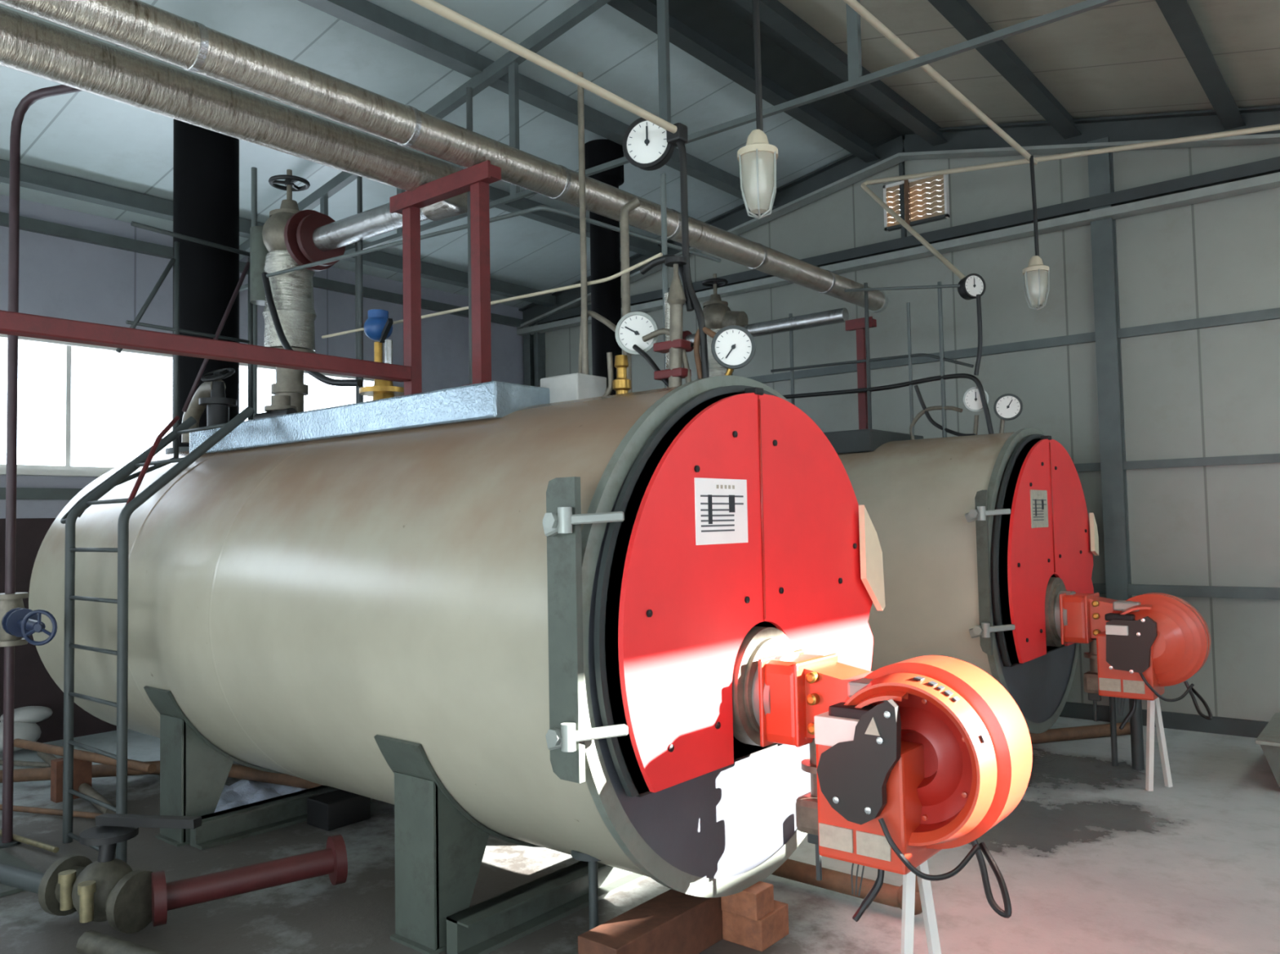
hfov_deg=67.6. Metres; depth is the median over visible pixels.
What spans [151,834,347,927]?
pipe
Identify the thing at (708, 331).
tube
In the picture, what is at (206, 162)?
chimney
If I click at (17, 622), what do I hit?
valve
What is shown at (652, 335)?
tube
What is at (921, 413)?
tube
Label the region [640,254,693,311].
cable
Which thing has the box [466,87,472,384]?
support rod
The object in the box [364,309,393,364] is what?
valve
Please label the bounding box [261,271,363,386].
cable
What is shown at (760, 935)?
brick
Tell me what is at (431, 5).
conduit
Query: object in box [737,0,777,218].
pendant lamp
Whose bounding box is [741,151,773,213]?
shade
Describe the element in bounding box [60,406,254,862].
ladder
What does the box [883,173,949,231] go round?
louvres
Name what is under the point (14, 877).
pipe
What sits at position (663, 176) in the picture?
support rod
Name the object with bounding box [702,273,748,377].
valve
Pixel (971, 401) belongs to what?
pressure gauge
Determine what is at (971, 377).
conduit
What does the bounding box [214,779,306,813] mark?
plastic sheet
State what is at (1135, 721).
stand
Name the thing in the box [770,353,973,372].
conduit
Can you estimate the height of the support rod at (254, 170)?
1.925 m
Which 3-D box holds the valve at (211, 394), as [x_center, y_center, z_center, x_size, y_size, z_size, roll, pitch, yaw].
[-3.010,-0.503,6.641,0.582,0.500,0.260,-3,-3,39]
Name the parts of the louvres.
sill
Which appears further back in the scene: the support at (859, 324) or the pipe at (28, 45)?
the support at (859, 324)
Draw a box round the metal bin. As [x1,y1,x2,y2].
[1255,712,1279,788]
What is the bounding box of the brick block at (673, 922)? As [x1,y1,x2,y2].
[577,888,722,953]
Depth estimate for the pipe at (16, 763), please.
7.33 m
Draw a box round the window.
[0,333,373,476]
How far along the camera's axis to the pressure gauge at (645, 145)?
4.51 m
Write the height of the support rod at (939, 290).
1.220 m
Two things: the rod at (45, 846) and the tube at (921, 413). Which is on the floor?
the rod at (45, 846)
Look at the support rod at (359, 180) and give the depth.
6.10 m
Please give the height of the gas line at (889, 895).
0.588 m
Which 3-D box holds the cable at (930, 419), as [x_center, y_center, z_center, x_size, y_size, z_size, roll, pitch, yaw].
[2.356,-0.512,7.405,0.475,0.449,0.030,-3,-3,39]
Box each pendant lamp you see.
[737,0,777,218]
[1022,155,1048,310]
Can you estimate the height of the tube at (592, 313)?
0.167 m
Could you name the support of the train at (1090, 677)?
attached to the gas burner at (1147, 643)
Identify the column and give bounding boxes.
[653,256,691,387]
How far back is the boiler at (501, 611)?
4.11 m
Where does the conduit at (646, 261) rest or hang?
attached to the vent pipe at (634, 203)
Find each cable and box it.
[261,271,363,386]
[632,344,668,387]
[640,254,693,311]
[675,141,709,378]
[914,385,976,436]
[973,294,982,375]
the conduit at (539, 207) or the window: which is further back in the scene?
the window
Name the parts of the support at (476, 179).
post, post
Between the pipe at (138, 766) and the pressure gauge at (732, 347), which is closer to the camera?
the pressure gauge at (732, 347)
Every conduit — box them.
[266,205,720,277]
[321,252,662,338]
[410,0,677,133]
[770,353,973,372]
[782,373,993,434]
[843,0,1037,164]
[844,284,959,292]
[861,124,1279,279]
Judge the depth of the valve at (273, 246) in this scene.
6.43 m
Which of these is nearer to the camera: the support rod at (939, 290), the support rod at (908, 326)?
the support rod at (939, 290)
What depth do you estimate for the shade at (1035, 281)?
6.89 m
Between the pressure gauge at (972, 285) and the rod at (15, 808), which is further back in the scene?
the pressure gauge at (972, 285)
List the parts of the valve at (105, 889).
lever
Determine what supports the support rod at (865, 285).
on the boiler at (973, 531)
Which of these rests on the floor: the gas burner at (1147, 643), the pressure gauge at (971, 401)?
the gas burner at (1147, 643)
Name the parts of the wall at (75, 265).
dado panel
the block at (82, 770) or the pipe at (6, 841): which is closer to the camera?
the pipe at (6, 841)
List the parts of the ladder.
hand rail, rail, hand rail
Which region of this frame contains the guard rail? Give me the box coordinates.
[78,221,253,517]
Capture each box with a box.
[540,373,606,403]
[666,122,688,146]
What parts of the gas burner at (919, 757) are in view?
servo arm, leg, leg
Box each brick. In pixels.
[720,881,773,920]
[722,900,788,951]
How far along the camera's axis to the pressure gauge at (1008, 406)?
7.12 m
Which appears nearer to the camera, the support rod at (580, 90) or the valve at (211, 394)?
the support rod at (580, 90)
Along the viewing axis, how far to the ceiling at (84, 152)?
7.95 m
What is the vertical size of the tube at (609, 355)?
0.484 m
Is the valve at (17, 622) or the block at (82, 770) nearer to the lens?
the valve at (17, 622)
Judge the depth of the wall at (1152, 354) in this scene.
8.29 m
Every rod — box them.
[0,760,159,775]
[0,804,102,818]
[0,830,59,853]
[251,167,257,418]
[355,242,358,403]
[356,175,363,402]
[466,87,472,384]
[577,71,588,374]
[660,173,668,388]
[788,313,795,405]
[863,282,871,429]
[906,302,914,436]
[937,281,946,437]
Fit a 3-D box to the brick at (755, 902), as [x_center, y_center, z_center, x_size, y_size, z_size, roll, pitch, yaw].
[0.459,1.799,4.090,0.180,0.110,0.140,-3,-3,39]
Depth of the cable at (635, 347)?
4.45 m
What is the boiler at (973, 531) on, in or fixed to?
on the floor
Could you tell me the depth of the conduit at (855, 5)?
5.66 m
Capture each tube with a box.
[577,315,613,396]
[587,310,616,332]
[642,328,691,383]
[693,327,715,379]
[724,368,733,375]
[909,405,962,439]
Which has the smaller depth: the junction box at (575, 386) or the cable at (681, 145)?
the cable at (681, 145)
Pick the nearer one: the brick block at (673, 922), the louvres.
the brick block at (673, 922)
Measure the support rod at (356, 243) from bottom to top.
1.225 m
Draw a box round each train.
[795,738,822,880]
[1083,638,1101,721]
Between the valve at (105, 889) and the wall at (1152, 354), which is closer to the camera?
the valve at (105, 889)
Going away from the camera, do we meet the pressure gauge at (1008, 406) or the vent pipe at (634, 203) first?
the vent pipe at (634, 203)
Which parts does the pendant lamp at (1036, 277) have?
cord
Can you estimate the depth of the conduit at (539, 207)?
5.48 m
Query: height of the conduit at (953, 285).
0.083 m
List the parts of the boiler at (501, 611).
latch arm, latch arm, door, plate, name plate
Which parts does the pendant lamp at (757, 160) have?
cord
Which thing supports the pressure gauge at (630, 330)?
attached to the tube at (592, 313)
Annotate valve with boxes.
[0,592,57,647]
[37,813,201,933]
[182,368,236,443]
[249,169,334,412]
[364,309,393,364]
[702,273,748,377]
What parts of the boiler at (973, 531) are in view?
latch arm, latch arm, door, plate, name plate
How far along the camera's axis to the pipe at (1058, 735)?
7.58 m
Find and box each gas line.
[771,858,922,915]
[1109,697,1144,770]
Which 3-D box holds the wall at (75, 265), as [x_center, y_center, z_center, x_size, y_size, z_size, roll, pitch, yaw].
[-5.619,-0.084,7.870,0.190,4.720,13.000,-3,-3,39]
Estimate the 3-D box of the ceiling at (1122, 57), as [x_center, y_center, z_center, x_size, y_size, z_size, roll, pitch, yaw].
[1.323,-3.042,2.321,7.070,1.640,13.120,-3,-3,39]
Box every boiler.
[28,375,885,953]
[823,427,1098,733]
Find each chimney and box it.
[164,119,239,453]
[584,138,624,395]
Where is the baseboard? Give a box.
[1059,702,1268,737]
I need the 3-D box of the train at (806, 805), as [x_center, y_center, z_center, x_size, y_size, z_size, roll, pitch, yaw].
[0.779,1.319,3.760,0.305,0.565,0.185,-3,-3,39]
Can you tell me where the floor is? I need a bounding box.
[0,716,1279,953]
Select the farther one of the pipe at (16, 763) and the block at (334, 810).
the pipe at (16, 763)
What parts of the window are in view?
sill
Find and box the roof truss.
[239,0,1119,291]
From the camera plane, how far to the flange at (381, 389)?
5.61 m
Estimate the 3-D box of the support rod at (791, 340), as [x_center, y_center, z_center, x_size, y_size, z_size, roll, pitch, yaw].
[1.335,-0.874,8.387,0.030,1.125,0.032,-3,-3,39]
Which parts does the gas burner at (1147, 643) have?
servo arm, leg, leg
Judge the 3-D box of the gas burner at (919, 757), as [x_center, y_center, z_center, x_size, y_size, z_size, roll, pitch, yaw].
[0.815,1.281,3.582,0.584,1.347,1.211,1,-3,-39]
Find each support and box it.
[389,160,501,396]
[844,316,876,429]
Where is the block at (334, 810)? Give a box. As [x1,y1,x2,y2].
[306,789,370,831]
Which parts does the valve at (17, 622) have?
stem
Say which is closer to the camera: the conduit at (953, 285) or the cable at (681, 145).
the cable at (681, 145)
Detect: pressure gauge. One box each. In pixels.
[615,311,657,355]
[622,117,674,170]
[711,324,755,368]
[957,273,986,299]
[962,386,988,412]
[993,393,1022,420]
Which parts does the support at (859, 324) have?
post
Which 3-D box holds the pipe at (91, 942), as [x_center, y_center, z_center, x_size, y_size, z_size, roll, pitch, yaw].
[-1.778,1.963,3.769,1.324,0.095,0.100,-3,-3,29]
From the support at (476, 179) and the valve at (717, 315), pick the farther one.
the valve at (717, 315)
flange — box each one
[253,395,297,419]
[359,378,404,400]
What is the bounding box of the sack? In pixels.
[0,706,52,752]
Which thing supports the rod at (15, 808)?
on the floor
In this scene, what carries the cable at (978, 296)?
attached to the conduit at (971, 377)
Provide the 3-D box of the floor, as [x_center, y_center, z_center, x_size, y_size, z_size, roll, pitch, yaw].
[0.498,1.940,1.021,18.900,0.200,16.300,-3,-3,39]
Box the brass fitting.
[612,355,631,394]
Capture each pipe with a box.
[0,0,888,313]
[0,5,467,266]
[0,84,82,848]
[0,760,321,789]
[0,862,44,893]
[13,738,156,773]
[36,751,115,813]
[75,929,168,953]
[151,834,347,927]
[619,197,640,392]
[682,307,848,352]
[1029,722,1130,744]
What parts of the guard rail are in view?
post, rail, rail, post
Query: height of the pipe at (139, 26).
0.200 m
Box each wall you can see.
[0,194,524,742]
[516,105,1279,723]
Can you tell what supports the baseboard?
attached to the wall at (1152, 354)
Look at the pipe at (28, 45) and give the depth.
4.23 m
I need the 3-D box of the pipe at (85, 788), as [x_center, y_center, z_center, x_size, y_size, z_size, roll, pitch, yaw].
[-4.023,2.137,6.779,0.070,0.067,2.228,1,-4,-41]
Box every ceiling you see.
[0,0,912,308]
[733,0,1279,146]
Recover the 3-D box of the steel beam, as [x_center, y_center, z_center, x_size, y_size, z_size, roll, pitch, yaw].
[-3.483,-0.625,2.317,0.090,0.075,7.080,-3,-3,39]
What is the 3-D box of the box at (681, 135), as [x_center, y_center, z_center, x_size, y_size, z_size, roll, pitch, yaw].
[0.172,-1.589,4.436,0.080,0.080,0.070,-3,-3,39]
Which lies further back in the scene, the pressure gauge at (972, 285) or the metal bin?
the pressure gauge at (972, 285)
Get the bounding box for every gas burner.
[732,626,1032,953]
[1044,577,1213,791]
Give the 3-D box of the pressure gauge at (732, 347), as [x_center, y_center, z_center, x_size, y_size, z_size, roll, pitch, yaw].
[0.412,-0.571,4.235,0.196,0.196,0.058,-1,-3,1]
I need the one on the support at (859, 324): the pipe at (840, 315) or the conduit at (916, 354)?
the pipe at (840, 315)
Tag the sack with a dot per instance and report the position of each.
(25, 718)
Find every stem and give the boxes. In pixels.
[973,415,978,435]
[999,418,1004,433]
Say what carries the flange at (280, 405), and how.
on the boiler at (501, 611)
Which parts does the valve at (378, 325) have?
spring post, lever, spring post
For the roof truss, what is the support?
attached to the wall at (75, 265)
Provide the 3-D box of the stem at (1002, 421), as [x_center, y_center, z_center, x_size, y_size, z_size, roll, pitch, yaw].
[2.713,-0.400,7.160,0.050,0.164,0.032,-3,-3,39]
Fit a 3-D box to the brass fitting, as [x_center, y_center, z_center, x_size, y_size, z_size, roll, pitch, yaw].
[-0.087,-0.474,4.609,0.088,0.220,0.090,-3,-3,39]
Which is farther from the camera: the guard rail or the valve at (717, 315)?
the valve at (717, 315)
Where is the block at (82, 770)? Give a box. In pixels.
[50,758,92,803]
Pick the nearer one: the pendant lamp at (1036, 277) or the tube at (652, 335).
the tube at (652, 335)
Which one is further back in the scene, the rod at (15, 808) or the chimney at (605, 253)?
the chimney at (605, 253)
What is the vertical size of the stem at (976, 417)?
0.164 m
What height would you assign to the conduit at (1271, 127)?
1.267 m
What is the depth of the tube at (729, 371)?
4.21 m
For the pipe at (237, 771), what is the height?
0.146 m

